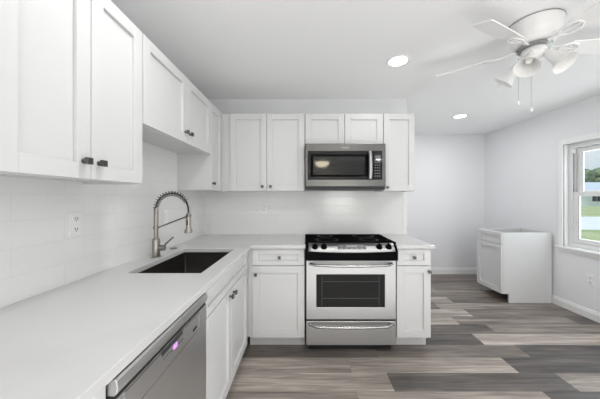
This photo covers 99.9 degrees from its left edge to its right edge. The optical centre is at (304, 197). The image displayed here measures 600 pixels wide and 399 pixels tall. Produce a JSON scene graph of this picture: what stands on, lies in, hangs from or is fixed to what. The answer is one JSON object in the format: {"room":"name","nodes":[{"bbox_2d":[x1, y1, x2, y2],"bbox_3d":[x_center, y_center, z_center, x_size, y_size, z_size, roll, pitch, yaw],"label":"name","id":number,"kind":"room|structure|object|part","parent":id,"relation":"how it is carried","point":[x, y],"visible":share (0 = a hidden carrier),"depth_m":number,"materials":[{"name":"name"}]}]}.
{"room":"kitchen","nodes":[
{"label":"kitchen","id":0,"kind":"room"},
{"bbox_2d":[208,99,406,316],"bbox_3d":[0.005,0.107,3.553,2.230,2.395,1.555,0,0,0],"label":"wall","id":1,"kind":"structure","parent":0,"point":[225,106],"depth_m":2.77,"materials":[{"name":"white paint"}]},
{"bbox_2d":[222,114,304,191],"bbox_3d":[-0.414,-0.449,2.606,0.827,0.762,0.336,0,0,0],"label":"upper cabinet","id":2,"kind":"object","parent":1,"relation":"attached to","point":[261,152],"visible":1,"depth_m":2.48,"materials":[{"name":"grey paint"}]},
{"bbox_3d":[-0.554,-0.449,2.475,0.355,0.755,0.020,0,0,0],"label":"door","id":3,"kind":"part","parent":2,"relation":"part of","materials":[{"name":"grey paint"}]},
{"bbox_3d":[-0.189,-0.449,2.475,0.369,0.755,0.020,0,0,0],"label":"door","id":4,"kind":"part","parent":2,"relation":"part of","materials":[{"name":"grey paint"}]},
{"bbox_2d":[261,203,266,213],"bbox_3d":[-0.448,0.113,2.762,0.066,0.116,0.009,0,0,0],"label":"wall outlet","id":5,"kind":"object","parent":1,"relation":"attached to","point":[263,205],"visible":1,"depth_m":2.76,"materials":[{"name":"white plastic"}]},
{"bbox_2d":[205,191,402,233],"bbox_3d":[-0.018,0.163,2.771,2.185,0.475,0.008,0,0,0],"label":"backsplash","id":6,"kind":"structure","parent":1,"relation":"attached to","point":[233,212],"depth_m":2.77,"materials":[{"name":"tile"}]},
{"bbox_2d":[305,114,382,143],"bbox_3d":[0.384,-0.673,2.620,0.766,0.312,0.310,0,0,0],"label":"upper cabinet","id":7,"kind":"object","parent":1,"relation":"attached to","point":[319,128],"visible":0.73,"depth_m":2.46,"materials":[{"name":"grey paint"}]},
{"bbox_3d":[0.194,-0.673,2.475,0.380,0.306,0.020,0,0,0],"label":"door","id":8,"kind":"part","parent":7,"relation":"part of","materials":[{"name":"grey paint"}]},
{"bbox_2d":[305,144,385,190],"bbox_3d":[0.384,-0.298,2.546,0.761,0.436,0.440,0,0,0],"label":"microwave oven","id":9,"kind":"object","parent":7,"relation":"attached to","point":[328,167],"visible":1,"depth_m":2.39,"materials":[{"name":"silver metal"}]},
{"bbox_3d":[0.335,-0.310,2.396,0.616,0.272,0.018,0,0,0],"label":"glass door","id":10,"kind":"part","parent":9,"relation":"part of","materials":[{"name":"black glass"}]},
{"bbox_3d":[0.610,-0.310,2.356,0.033,0.271,0.061,0,0,0],"label":"handle","id":11,"kind":"part","parent":9,"relation":"part of","materials":[{"name":"silver metal"}]},
{"bbox_3d":[0.689,-0.310,2.396,0.085,0.272,0.018,0,0,0],"label":"control panel","id":12,"kind":"part","parent":9,"relation":"part of","materials":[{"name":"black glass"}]},
{"bbox_3d":[0.576,-0.673,2.475,0.376,0.306,0.020,0,0,0],"label":"door","id":13,"kind":"part","parent":7,"relation":"part of","materials":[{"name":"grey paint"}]},
{"bbox_2d":[375,114,414,191],"bbox_3d":[0.922,-0.449,2.606,0.309,0.762,0.336,0,0,0],"label":"upper cabinet","id":14,"kind":"object","parent":1,"relation":"attached to","point":[398,129],"visible":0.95,"depth_m":2.48,"materials":[{"name":"grey paint"}]},
{"bbox_2d":[403,192,406,234],"bbox_3d":[1.097,0.179,2.769,0.043,0.498,0.012,0,0,0],"label":"trim","id":15,"kind":"structure","parent":1,"relation":"attached to","point":[404,193],"depth_m":2.76,"materials":[{"name":"white paint"}]},
{"bbox_2d":[111,0,599,134],"bbox_3d":[0.988,-1.150,0.515,4.475,0.120,7.910,0,0,0],"label":"ceiling","id":16,"kind":"structure","parent":0,"point":[228,49],"depth_m":1.89,"materials":[{"name":"white paint"}]},
{"bbox_2d":[386,54,410,67],"bbox_3d":[0.740,-1.085,2.000,0.184,0.010,0.184,0,0,0],"label":"recessed light","id":17,"kind":"object","parent":16,"relation":"in","point":[399,60],"visible":1,"depth_m":1.99,"materials":[{"name":"white paint"}]},
{"bbox_2d":[452,114,467,118],"bbox_3d":[2.060,-1.085,3.350,0.184,0.010,0.184,0,0,0],"label":"recessed light","id":18,"kind":"object","parent":16,"relation":"in","point":[458,116],"visible":1,"depth_m":3.35,"materials":[{"name":"white paint"}]},
{"bbox_2d":[437,1,599,111],"bbox_3d":[1.407,-0.814,1.620,0.997,0.551,1.055,0,0,43],"label":"ceiling fan","id":19,"kind":"object","parent":16,"relation":"hanging from","point":[532,37],"visible":1,"depth_m":1.50,"materials":[{"name":"white"}]},
{"bbox_3d":[1.163,-0.942,1.835,0.346,0.041,0.110,0,0,42],"label":"blade","id":20,"kind":"part","parent":19,"relation":"part of","materials":[{"name":"white wood"}]},
{"bbox_3d":[1.102,-0.942,1.427,0.346,0.041,0.110,0,0,-25],"label":"blade","id":21,"kind":"part","parent":19,"relation":"part of","materials":[{"name":"white wood"}]},
{"bbox_3d":[1.341,-0.805,1.687,0.129,0.146,0.131,0,0,0],"label":"lamp shade","id":22,"kind":"part","parent":19,"relation":"part of","materials":[{"name":"white glass"}]},
{"bbox_3d":[1.328,-0.805,1.498,0.134,0.146,0.125,0,0,0],"label":"lamp shade","id":23,"kind":"part","parent":19,"relation":"part of","materials":[{"name":"white glass"}]},
{"bbox_3d":[1.357,-0.836,1.525,0.046,0.052,0.043,0,0,0],"label":"bulb","id":24,"kind":"part","parent":19,"relation":"part of","materials":[{"name":"white glass"}]},
{"bbox_3d":[1.414,-0.725,1.573,0.003,0.330,0.003,0,0,0],"label":"pull chain","id":25,"kind":"part","parent":19,"relation":"part of","materials":[{"name":"grey metal"}]},
{"bbox_3d":[1.488,-0.805,1.458,0.124,0.146,0.140,0,0,0],"label":"lamp shade","id":26,"kind":"part","parent":19,"relation":"part of","materials":[{"name":"white glass"}]},
{"bbox_3d":[1.813,-0.942,1.560,0.350,0.041,0.116,0,0,0],"label":"blade","id":27,"kind":"part","parent":19,"relation":"part of","materials":[{"name":"white wood"}]},
{"bbox_3d":[1.486,-0.942,1.215,0.110,0.041,0.346,0,0,-7],"label":"blade","id":28,"kind":"part","parent":19,"relation":"part of","materials":[{"name":"white wood"}]},
{"bbox_2d":[226,274,599,398],"bbox_3d":[0.988,1.335,0.515,4.475,0.060,7.910,0,0,0],"label":"floor","id":29,"kind":"structure","parent":0,"point":[481,345],"depth_m":2.01,"materials":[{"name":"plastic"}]},
{"bbox_2d":[92,386,105,398],"bbox_3d":[-0.776,0.867,0.398,0.666,0.876,0.396,0,0,0],"label":"base cabinet","id":30,"kind":"object","parent":29,"relation":"on","point":[102,394],"visible":0.02,"depth_m":0.58,"materials":[{"name":"white paint"}]},
{"bbox_2d":[0,234,304,398],"bbox_3d":[-0.549,0.413,1.408,1.104,0.030,2.716,0,0,0],"label":"countertop","id":31,"kind":"structure","parent":30,"relation":"on","point":[68,341],"depth_m":0.83,"materials":[{"name":"white stone"}]},
{"bbox_2d":[151,191,192,257],"bbox_3d":[-0.897,0.175,1.700,0.275,0.446,0.060,0,0,0],"label":"kitchen faucet","id":32,"kind":"object","parent":31,"relation":"on","point":[156,247],"visible":1,"depth_m":1.69,"materials":[{"name":"silver metal"}]},
{"bbox_3d":[-1.005,0.171,1.700,0.036,0.206,0.036,0,0,0],"label":"post","id":33,"kind":"part","parent":32,"relation":"part of","materials":[{"name":"silver metal"}]},
{"bbox_3d":[-0.934,0.307,1.700,0.101,0.096,0.038,0,0,0],"label":"lever handle","id":34,"kind":"part","parent":32,"relation":"part of","materials":[{"name":"silver metal"}]},
{"bbox_3d":[-0.878,0.160,1.700,0.229,0.087,0.044,0,0,0],"label":"support arm","id":35,"kind":"part","parent":32,"relation":"part of","materials":[{"name":"silver metal"}]},
{"bbox_2d":[139,252,229,272],"bbox_3d":[-0.751,0.538,1.661,0.457,0.219,0.708,0,0,0],"label":"sink","id":36,"kind":"object","parent":31,"relation":"in","point":[186,262],"visible":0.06,"depth_m":1.98,"materials":[{"name":"black metal"}]},
{"bbox_2d":[106,293,206,398],"bbox_3d":[-0.738,0.869,0.875,0.585,0.871,0.553,0,0,0],"label":"dishwasher","id":37,"kind":"object","parent":29,"relation":"on","point":[173,366],"visible":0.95,"depth_m":0.86,"materials":[{"name":"silver metal"}]},
{"bbox_2d":[205,252,247,398],"bbox_3d":[-0.776,0.867,1.661,0.666,0.876,1.006,0,0,0],"label":"base cabinet","id":38,"kind":"object","parent":29,"relation":"on","point":[226,303],"visible":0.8,"depth_m":1.53,"materials":[{"name":"grey paint"}]},
{"bbox_3d":[-0.480,0.885,1.386,0.020,0.610,0.444,0,0,0],"label":"door","id":39,"kind":"part","parent":38,"relation":"part of","materials":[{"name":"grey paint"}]},
{"bbox_3d":[-0.480,0.504,1.609,0.020,0.139,0.889,0,0,0],"label":"drawer","id":40,"kind":"part","parent":38,"relation":"part of","materials":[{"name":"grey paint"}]},
{"bbox_3d":[-0.480,0.885,1.832,0.020,0.610,0.441,0,0,0],"label":"door","id":41,"kind":"part","parent":38,"relation":"part of","materials":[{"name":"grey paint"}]},
{"bbox_2d":[248,249,304,344],"bbox_3d":[-0.245,0.867,2.442,0.487,0.876,0.648,0,0,0],"label":"base cabinet","id":42,"kind":"object","parent":29,"relation":"on","point":[276,277],"visible":0.89,"depth_m":2.16,"materials":[{"name":"grey paint"}]},
{"bbox_3d":[-0.227,0.504,2.155,0.444,0.139,0.020,0,0,0],"label":"drawer","id":43,"kind":"part","parent":42,"relation":"part of","materials":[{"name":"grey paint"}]},
{"bbox_3d":[-0.227,0.885,2.155,0.444,0.610,0.020,0,0,0],"label":"door","id":44,"kind":"part","parent":42,"relation":"part of","materials":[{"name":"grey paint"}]},
{"bbox_2d":[305,234,397,348],"bbox_3d":[0.390,0.840,2.408,0.776,0.929,0.694,0,0,0],"label":"range","id":45,"kind":"object","parent":29,"relation":"on","point":[351,278],"visible":1,"depth_m":2.12,"materials":[{"name":"silver metal"}]},
{"bbox_3d":[0.084,0.402,2.104,0.051,0.053,0.051,0,0,45],"label":"knob","id":46,"kind":"part","parent":45,"relation":"part of","materials":[{"name":"black plastic"}]},
{"bbox_3d":[0.158,0.402,2.104,0.051,0.053,0.051,0,0,-45],"label":"knob","id":47,"kind":"part","parent":45,"relation":"part of","materials":[{"name":"black plastic"}]},
{"bbox_2d":[305,234,395,243],"bbox_3d":[0.390,0.386,2.393,0.776,0.020,0.485,0,0,0],"label":"cooktop","id":48,"kind":"object","parent":45,"relation":"in","point":[309,238],"depth_m":2.29,"materials":[{"name":"black"}]},
{"bbox_3d":[0.388,1.138,2.134,0.756,0.202,0.028,0,0,0],"label":"storage drawer","id":49,"kind":"part","parent":45,"relation":"part of","materials":[{"name":"silver metal"}]},
{"bbox_3d":[0.388,1.063,2.094,0.720,0.034,0.068,0,0,0],"label":"handle","id":50,"kind":"part","parent":45,"relation":"part of","materials":[{"name":"silver metal"}]},
{"bbox_3d":[0.388,0.774,2.134,0.756,0.498,0.028,0,0,0],"label":"oven door","id":51,"kind":"part","parent":45,"relation":"part of","materials":[{"name":"silver metal"}]},
{"bbox_3d":[0.388,0.556,2.094,0.720,0.034,0.068,0,0,0],"label":"handle","id":52,"kind":"part","parent":45,"relation":"part of","materials":[{"name":"silver metal"}]},
{"bbox_3d":[0.388,0.418,2.110,0.716,0.071,0.070,0,0,0],"label":"control panel","id":53,"kind":"part","parent":45,"relation":"part of","materials":[{"name":"silver metal"}]},
{"bbox_3d":[0.620,0.402,2.104,0.051,0.053,0.051,0,0,-45],"label":"knob","id":54,"kind":"part","parent":45,"relation":"part of","materials":[{"name":"black plastic"}]},
{"bbox_3d":[0.698,0.402,2.104,0.051,0.053,0.051,0,0,-45],"label":"knob","id":55,"kind":"part","parent":45,"relation":"part of","materials":[{"name":"black plastic"}]},
{"bbox_2d":[396,249,431,344],"bbox_3d":[0.926,0.867,2.442,0.296,0.876,0.648,0,0,0],"label":"base cabinet","id":56,"kind":"object","parent":29,"relation":"on","point":[413,268],"visible":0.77,"depth_m":2.15,"materials":[{"name":"grey paint"}]},
{"bbox_2d":[380,234,434,248],"bbox_3d":[0.935,0.413,2.443,0.323,0.030,0.646,0,0,0],"label":"countertop","id":57,"kind":"structure","parent":56,"relation":"on","point":[403,241],"depth_m":2.25,"materials":[{"name":"white stone"}]},
{"bbox_3d":[0.926,0.504,2.155,0.290,0.139,0.020,0,0,0],"label":"drawer","id":58,"kind":"part","parent":56,"relation":"part of","materials":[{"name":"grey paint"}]},
{"bbox_2d":[477,228,551,302],"bbox_3d":[2.751,0.867,3.353,0.626,0.876,0.445,0,0,0],"label":"base cabinet","id":59,"kind":"object","parent":29,"relation":"on","point":[514,262],"visible":1,"depth_m":3.13,"materials":[{"name":"grey paint"}]},
{"bbox_3d":[2.448,0.504,3.353,0.020,0.139,0.439,0,0,0],"label":"drawer","id":60,"kind":"part","parent":59,"relation":"part of","materials":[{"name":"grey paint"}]},
{"bbox_3d":[2.448,0.885,3.353,0.020,0.610,0.439,0,0,0],"label":"door","id":61,"kind":"part","parent":59,"relation":"part of","materials":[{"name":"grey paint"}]},
{"bbox_2d":[407,135,484,267],"bbox_3d":[2.103,0.107,4.400,1.965,2.395,0.140,0,0,0],"label":"wall","id":62,"kind":"structure","parent":0,"point":[446,207],"depth_m":4.33,"materials":[{"name":"white paint"}]},
{"bbox_2d":[431,268,476,273],"bbox_3d":[2.095,1.251,4.322,1.951,0.108,0.015,0,0,0],"label":"baseboard","id":63,"kind":"structure","parent":62,"relation":"attached to","point":[434,270],"depth_m":4.32,"materials":[{"name":"white paint"}]},
{"bbox_2d":[485,94,599,312],"bbox_3d":[3.155,0.107,0.515,0.140,2.395,7.910,0,0,0],"label":"wall","id":64,"kind":"structure","parent":0,"point":[521,158],"depth_m":3.26,"materials":[{"name":"white paint"}]},
{"bbox_2d":[552,295,599,322],"bbox_3d":[3.078,1.255,0.525,0.014,0.100,7.610,0,0,0],"label":"baseboard","id":65,"kind":"structure","parent":64,"relation":"attached to","point":[593,315],"depth_m":2.85,"materials":[{"name":"white paint"}]},
{"bbox_2d":[555,131,599,258],"bbox_3d":[3.127,-0.029,2.525,0.175,1.335,1.094,0,0,0],"label":"window","id":66,"kind":"structure","parent":64,"relation":"in","point":[576,151],"depth_m":2.93,"materials":[{"name":"white paint"}]},
{"bbox_3d":[3.087,0.584,2.525,0.095,0.024,1.094,0,0,0],"label":"sill","id":67,"kind":"part","parent":66,"relation":"part of","materials":[{"name":"white paint"}]},
{"bbox_3d":[3.172,-0.032,2.525,0.085,1.207,0.950,0,0,0],"label":"frame","id":68,"kind":"part","parent":66,"relation":"part of","materials":[{"name":"white plastic"}]},
{"bbox_3d":[3.152,0.223,2.525,0.035,0.591,0.840,0,0,0],"label":"sash","id":69,"kind":"part","parent":66,"relation":"part of","materials":[{"name":"white plastic"}]},
{"bbox_3d":[3.192,-0.305,2.525,0.035,0.551,0.840,0,0,0],"label":"sash","id":70,"kind":"part","parent":66,"relation":"part of","materials":[{"name":"white plastic"}]},
{"bbox_2d":[587,274,593,285],"bbox_3d":[3.080,0.885,2.720,0.009,0.116,0.066,0,0,0],"label":"wall outlet","id":71,"kind":"object","parent":64,"relation":"attached to","point":[590,278],"visible":1,"depth_m":2.72,"materials":[{"name":"white plastic"}]},
{"bbox_3d":[-1.180,0.107,0.515,0.140,2.395,7.910,0,0,0],"label":"wall","id":72,"kind":"structure","parent":0,"visible":0},
{"bbox_2d":[0,0,141,183],"bbox_3d":[-0.946,-0.449,0.956,0.326,0.762,0.609,0,0,0],"label":"upper cabinet","id":73,"kind":"object","parent":72,"relation":"attached to","point":[71,70],"visible":1,"depth_m":0.88,"materials":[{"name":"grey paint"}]},
{"bbox_3d":[-0.820,-0.449,0.804,0.020,0.755,0.299,0,0,0],"label":"door","id":74,"kind":"part","parent":73,"relation":"part of","materials":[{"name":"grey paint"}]},
{"bbox_3d":[-0.796,-0.136,0.921,0.027,0.024,0.024,0,0,0],"label":"knob","id":75,"kind":"part","parent":73,"relation":"part of","materials":[{"name":"brown metal"}]},
{"bbox_3d":[-0.796,-0.136,0.990,0.027,0.024,0.024,0,0,0],"label":"knob","id":76,"kind":"part","parent":73,"relation":"part of","materials":[{"name":"brown metal"}]},
{"bbox_3d":[-0.820,-0.449,1.107,0.020,0.755,0.299,0,0,0],"label":"door","id":77,"kind":"part","parent":73,"relation":"part of","materials":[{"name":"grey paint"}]},
{"bbox_2d":[68,212,81,236],"bbox_3d":[-1.097,0.125,1.205,0.009,0.116,0.066,0,0,0],"label":"wall outlet","id":78,"kind":"object","parent":72,"relation":"attached to","point":[74,218],"visible":1,"depth_m":1.20,"materials":[{"name":"white plastic"}]},
{"bbox_2d":[73,216,78,221],"bbox_3d":[-1.095,0.100,1.205,0.004,0.030,0.034,0,0,0],"label":"receptacle","id":79,"kind":"object","parent":78,"relation":"attached to","point":[75,218],"depth_m":1.20,"materials":[{"name":"grey plastic"}]},
{"bbox_2d":[73,226,78,232],"bbox_3d":[-1.095,0.150,1.205,0.004,0.030,0.034,0,0,0],"label":"receptacle","id":80,"kind":"object","parent":78,"relation":"attached to","point":[75,228],"depth_m":1.20,"materials":[{"name":"grey plastic"}]},
{"bbox_2d":[0,141,204,307],"bbox_3d":[-1.106,0.005,1.558,0.008,0.790,2.417,0,0,0],"label":"backsplash","id":81,"kind":"structure","parent":72,"relation":"attached to","point":[38,256],"depth_m":1.24,"materials":[{"name":"tile"}]},
{"bbox_2d":[163,210,167,224],"bbox_3d":[-1.097,0.150,1.985,0.010,0.116,0.066,0,0,0],"label":"light switch","id":82,"kind":"object","parent":72,"relation":"attached to","point":[165,212],"visible":0.88,"depth_m":1.97,"materials":[{"name":"white plastic"}]},
{"bbox_2d":[142,34,210,154],"bbox_3d":[-0.946,-0.601,1.718,0.326,0.458,0.912,0,0,0],"label":"upper cabinet","id":83,"kind":"object","parent":72,"relation":"attached to","point":[176,116],"visible":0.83,"depth_m":1.59,"materials":[{"name":"grey paint"}]},
{"bbox_3d":[-0.820,-0.601,1.500,0.020,0.451,0.470,0,0,0],"label":"door","id":84,"kind":"part","parent":83,"relation":"part of","materials":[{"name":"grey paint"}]},
{"bbox_3d":[-0.820,-0.601,1.955,0.020,0.451,0.432,0,0,0],"label":"door","id":85,"kind":"part","parent":83,"relation":"part of","materials":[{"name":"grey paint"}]},
{"bbox_2d":[177,103,221,190],"bbox_3d":[-0.946,-0.449,2.329,0.326,0.762,0.309,0,0,0],"label":"upper cabinet","id":86,"kind":"object","parent":72,"relation":"attached to","point":[194,172],"visible":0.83,"depth_m":2.17,"materials":[{"name":"grey paint"}]},
{"bbox_3d":[-0.820,-0.449,2.313,0.020,0.755,0.270,0,0,0],"label":"door","id":87,"kind":"part","parent":86,"relation":"part of","materials":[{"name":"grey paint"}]},
{"label":"outside","id":88,"kind":"structure","parent":0,"visible":0},
{"bbox_2d":[581,206,599,250],"bbox_3d":[101.623,1.490,100.000,196.755,0.050,320.000,0,0,0],"label":"ground","id":89,"kind":"structure","parent":88,"point":[586,211],"depth_m":19.96,"materials":[{"name":"green plant"}]},
{"bbox_2d":[584,169,594,181],"bbox_3d":[63.007,-2.663,59.819,8.781,8.280,8.006,0,0,-31],"label":"tree","id":90,"kind":"object","parent":89,"relation":"on","point":[589,174],"visible":0.06,"depth_m":57.10,"materials":[{"name":"green plant"}]},
{"bbox_2d":[581,182,599,205],"bbox_3d":[57.300,-0.785,48.500,20.000,4.500,10.000,0,0,0],"label":"house","id":91,"kind":"structure","parent":89,"relation":"on","point":[588,186],"depth_m":44.00,"materials":[{"name":"white"}]},
{"bbox_3d":[50.900,0.015,43.965,1.560,1.160,0.070,0,0,0],"label":"pane","id":92,"kind":"part","parent":91,"relation":"part of","materials":[{"name":"black glass"}]},
{"bbox_2d":[592,167,599,181],"bbox_3d":[72.250,-3.037,63.098,8.883,9.026,7.920,0,0,-36],"label":"tree","id":93,"kind":"object","parent":89,"relation":"on","point":[596,170],"visible":0.13,"depth_m":61.26,"materials":[{"name":"green plant"}]},
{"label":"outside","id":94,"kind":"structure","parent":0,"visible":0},
{"bbox_2d":[581,217,599,229],"bbox_3d":[101.623,1.485,15.600,196.755,0.060,8.000,0,0,0],"label":"road","id":95,"kind":"structure","parent":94,"point":[587,223],"depth_m":14.38,"materials":[{"name":"grey asphalt"}]}
]}

